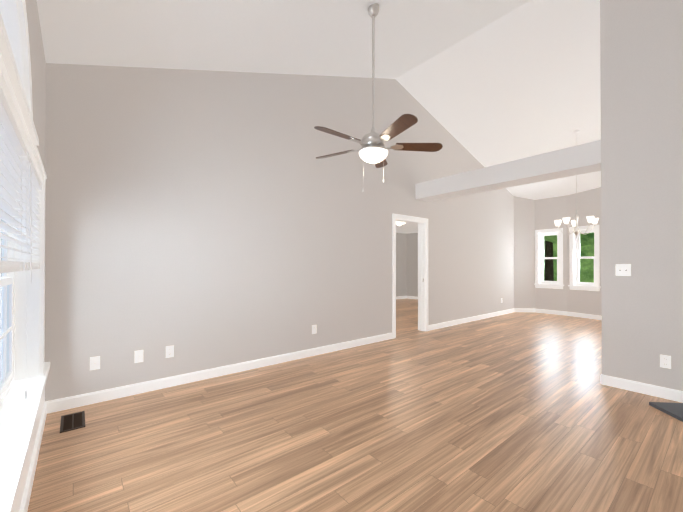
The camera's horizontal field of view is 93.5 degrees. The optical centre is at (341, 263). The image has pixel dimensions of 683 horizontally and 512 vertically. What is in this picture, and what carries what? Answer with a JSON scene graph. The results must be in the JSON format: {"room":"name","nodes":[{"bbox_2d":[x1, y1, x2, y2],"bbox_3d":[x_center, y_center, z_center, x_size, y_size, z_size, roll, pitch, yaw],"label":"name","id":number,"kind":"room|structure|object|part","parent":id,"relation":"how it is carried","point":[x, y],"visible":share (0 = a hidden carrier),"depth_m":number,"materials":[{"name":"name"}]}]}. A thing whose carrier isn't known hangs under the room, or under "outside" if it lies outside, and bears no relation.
{"room":"living room","nodes":[
{"label":"living room","id":0,"kind":"room"},
{"bbox_2d":[0,0,45,378],"bbox_3d":[-0.929,-0.243,0.632,0.220,2.990,5.500,0,0,-40],"label":"wall","id":1,"kind":"structure","parent":0,"point":[38,67],"depth_m":2.19,"materials":[{"name":"grey paint"}]},
{"bbox_2d":[0,0,46,405],"bbox_3d":[-1.391,-0.204,1.249,0.232,2.060,3.000,0,0,-40],"label":"window","id":2,"kind":"structure","parent":1,"relation":"in","point":[21,359],"depth_m":2.21,"materials":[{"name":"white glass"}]},
{"bbox_3d":[-1.458,-0.184,1.193,0.026,1.860,2.640,0,0,-40],"label":"glass","id":3,"kind":"part","parent":2,"relation":"part of","materials":[{"name":"clear glass"}]},
{"bbox_2d":[0,86,42,398],"bbox_3d":[-1.349,0.042,1.282,0.078,1.269,2.776,0,0,-40],"label":"window blind","id":4,"kind":"object","parent":2,"relation":"attached to","point":[18,173],"visible":1,"depth_m":1.52,"materials":[{"name":"white plastic"}]},
{"bbox_2d":[0,362,49,511],"bbox_3d":[-0.879,1.038,0.664,0.168,0.430,5.199,0,0,-40],"label":"sill","id":5,"kind":"structure","parent":1,"relation":"attached to","point":[20,416],"depth_m":1.63,"materials":[{"name":"white wood"}]},
{"bbox_2d":[44,63,513,401],"bbox_3d":[0.973,-0.970,5.676,9.570,4.510,0.150,0,0,-40],"label":"wall","id":6,"kind":"structure","parent":0,"point":[200,220],"depth_m":3.72,"materials":[{"name":"grey paint"}]},
{"bbox_2d":[90,356,99,369],"bbox_3d":[-2.233,0.907,2.912,0.072,0.116,0.012,0,0,-40],"label":"electrical outlet","id":7,"kind":"object","parent":6,"relation":"attached to","point":[94,363],"visible":1,"depth_m":2.91,"materials":[{"name":"white plastic"}]},
{"bbox_2d":[135,350,142,362],"bbox_3d":[-1.971,0.908,3.128,0.072,0.116,0.012,0,0,-40],"label":"electrical outlet","id":8,"kind":"object","parent":6,"relation":"attached to","point":[138,355],"visible":1,"depth_m":3.13,"materials":[{"name":"white plastic"}]},
{"bbox_2d":[166,345,173,357],"bbox_3d":[-1.764,0.909,3.302,0.072,0.116,0.008,0,0,-40],"label":"electrical outlet","id":9,"kind":"object","parent":6,"relation":"attached to","point":[169,351],"visible":1,"depth_m":3.30,"materials":[{"name":"white plastic"}]},
{"bbox_2d":[312,325,316,333],"bbox_3d":[-0.376,0.917,4.448,0.072,0.116,0.008,0,0,-40],"label":"electrical outlet","id":10,"kind":"object","parent":6,"relation":"attached to","point":[314,329],"visible":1,"depth_m":4.45,"materials":[{"name":"white plastic"}]},
{"bbox_2d":[19,296,682,511],"bbox_3d":[1.629,1.233,5.393,9.800,0.100,9.300,0,0,-40],"label":"baseboard","id":11,"kind":"structure","parent":6,"relation":"attached to","point":[56,405],"depth_m":3.29,"materials":[{"name":"white wood"}]},
{"bbox_2d":[392,214,427,338],"bbox_3d":[1.205,0.221,5.860,1.000,2.130,0.186,0,0,-40],"label":"door frame","id":12,"kind":"structure","parent":6,"relation":"attached to","point":[422,223],"depth_m":6.07,"materials":[{"name":"white wood"}]},
{"bbox_2d":[36,0,529,78],"bbox_3d":[0.787,-2.475,2.063,4.670,1.708,5.500,0,0,-40],"label":"ceiling slope","id":13,"kind":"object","parent":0,"point":[319,37],"visible":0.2,"depth_m":3.15,"materials":[{"name":"white paint"}]},
{"bbox_2d":[314,3,442,191],"bbox_3d":[0.267,-1.626,3.120,1.261,1.852,1.319,0,0,-40],"label":"ceiling fan","id":14,"kind":"object","parent":13,"relation":"hanging from","point":[373,150],"visible":0.96,"depth_m":3.10,"materials":[{"name":"brown wood"}]},
{"bbox_3d":[0.313,-1.826,3.159,0.238,1.450,0.238,0,0,-40],"label":"motor","id":15,"kind":"part","parent":14,"relation":"part of","materials":[{"name":"silver metal"}]},
{"bbox_3d":[0.313,-1.030,3.154,0.284,0.114,0.284,0,0,-40],"label":"lamp shade","id":16,"kind":"part","parent":14,"relation":"part of","materials":[{"name":"white glass"}]},
{"bbox_2d":[27,298,682,511],"bbox_3d":[1.606,1.343,5.406,10.220,0.120,9.650,0,0,-40],"label":"floor","id":17,"kind":"structure","parent":0,"point":[519,412],"depth_m":2.34,"materials":[{"name":"brown wood"}]},
{"bbox_2d":[60,411,84,432],"bbox_3d":[-2.143,1.262,2.564,0.150,0.007,0.340,0,0,-40],"label":"floor vent","id":18,"kind":"object","parent":17,"relation":"in","point":[72,421],"visible":1,"depth_m":2.55,"materials":[{"name":"brown metal"}]},
{"bbox_2d":[649,402,682,421],"bbox_3d":[2.871,1.246,1.854,0.442,0.028,1.998,0,0,5],"label":"hearth","id":19,"kind":"object","parent":17,"relation":"on","point":[674,410],"visible":1,"depth_m":2.75,"materials":[{"name":"stone"}]},
{"bbox_2d":[396,233,406,296],"bbox_3d":[-0.145,0.093,10.063,6.900,2.440,0.150,0,0,-40],"label":"wall","id":20,"kind":"structure","parent":0,"point":[400,264],"depth_m":11.91,"materials":[{"name":"grey paint"}]},
{"bbox_2d":[396,222,417,233],"bbox_3d":[1.112,-1.187,8.548,6.900,0.100,4.100,0,0,-40],"label":"ceiling","id":21,"kind":"structure","parent":0,"point":[406,227],"depth_m":10.44,"materials":[{"name":"white paint"}]},
{"bbox_2d":[406,233,417,296],"bbox_3d":[3.763,0.097,10.631,0.150,2.440,3.950,0,0,-40],"label":"wall","id":22,"kind":"structure","parent":0,"point":[411,264],"depth_m":11.89,"materials":[{"name":"grey paint"}]},
{"bbox_2d":[396,0,600,199],"bbox_3d":[4.805,-2.413,5.380,5.750,1.788,5.500,0,0,-40],"label":"ceiling slope","id":23,"kind":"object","parent":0,"point":[522,81],"depth_m":5.24,"materials":[{"name":"white paint"}]},
{"bbox_2d":[554,130,598,237],"bbox_3d":[4.244,-1.433,5.851,0.663,1.968,0.642,0,0,-40],"label":"chandelier","id":24,"kind":"object","parent":23,"relation":"hanging from","point":[590,220],"visible":1,"depth_m":5.80,"materials":[{"name":"silver metal"}]},
{"bbox_2d":[415,140,600,201],"bbox_3d":[2.412,-1.320,4.934,0.400,0.280,2.830,0,0,-40],"label":"header beam","id":25,"kind":"structure","parent":0,"point":[584,158],"depth_m":4.57,"materials":[{"name":"paint"}]},
{"bbox_2d":[514,187,601,315],"bbox_3d":[6.439,-0.359,6.701,0.590,3.300,5.476,0,0,-40],"label":"wall","id":26,"kind":"structure","parent":0,"point":[531,216],"depth_m":8.23,"materials":[{"name":"grey paint"}]},
{"bbox_2d":[600,0,682,390],"bbox_3d":[3.856,-0.986,2.766,0.930,4.504,2.390,0,0,-40],"label":"wall","id":27,"kind":"structure","parent":0,"point":[641,73],"depth_m":3.14,"materials":[{"name":"grey paint"}]},
{"bbox_2d":[616,264,630,275],"bbox_3d":[2.842,0.069,3.244,0.016,0.116,0.116,0,0,-40],"label":"light switch","id":28,"kind":"object","parent":27,"relation":"attached to","point":[623,269],"visible":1,"depth_m":3.24,"materials":[{"name":"white plastic"}]},
{"bbox_2d":[660,355,670,368],"bbox_3d":[3.035,0.923,3.011,0.008,0.116,0.072,0,0,-40],"label":"outlet","id":29,"kind":"object","parent":27,"relation":"attached to","point":[665,361],"visible":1,"depth_m":3.01,"materials":[{"name":"white plastic"}]},
{"label":"outside","id":30,"kind":"structure","parent":0,"visible":0},
{"bbox_3d":[0.138,1.597,-0.185,120.000,0.100,120.000,0,0,-40],"label":"ground","id":31,"kind":"structure","parent":30,"visible":0},
{"bbox_2d":[544,232,593,280],"bbox_3d":[7.732,-3.174,11.929,6.782,9.598,7.265,0,0,-40],"label":"tree","id":32,"kind":"object","parent":31,"relation":"on","point":[587,239],"depth_m":11.76,"materials":[{"name":"green plant"}]},
{"bbox_3d":[7.732,-4.261,11.936,6.782,7.425,7.265,0,0,-40],"label":"crown","id":33,"kind":"part","parent":32,"relation":"part of","materials":[{"name":"green plant"}]},
{"bbox_2d":[544,240,593,282],"bbox_3d":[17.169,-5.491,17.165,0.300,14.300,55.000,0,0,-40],"label":"tree","id":34,"kind":"object","parent":31,"relation":"on","point":[586,251],"depth_m":19.67,"materials":[{"name":"green plant"}]}
]}

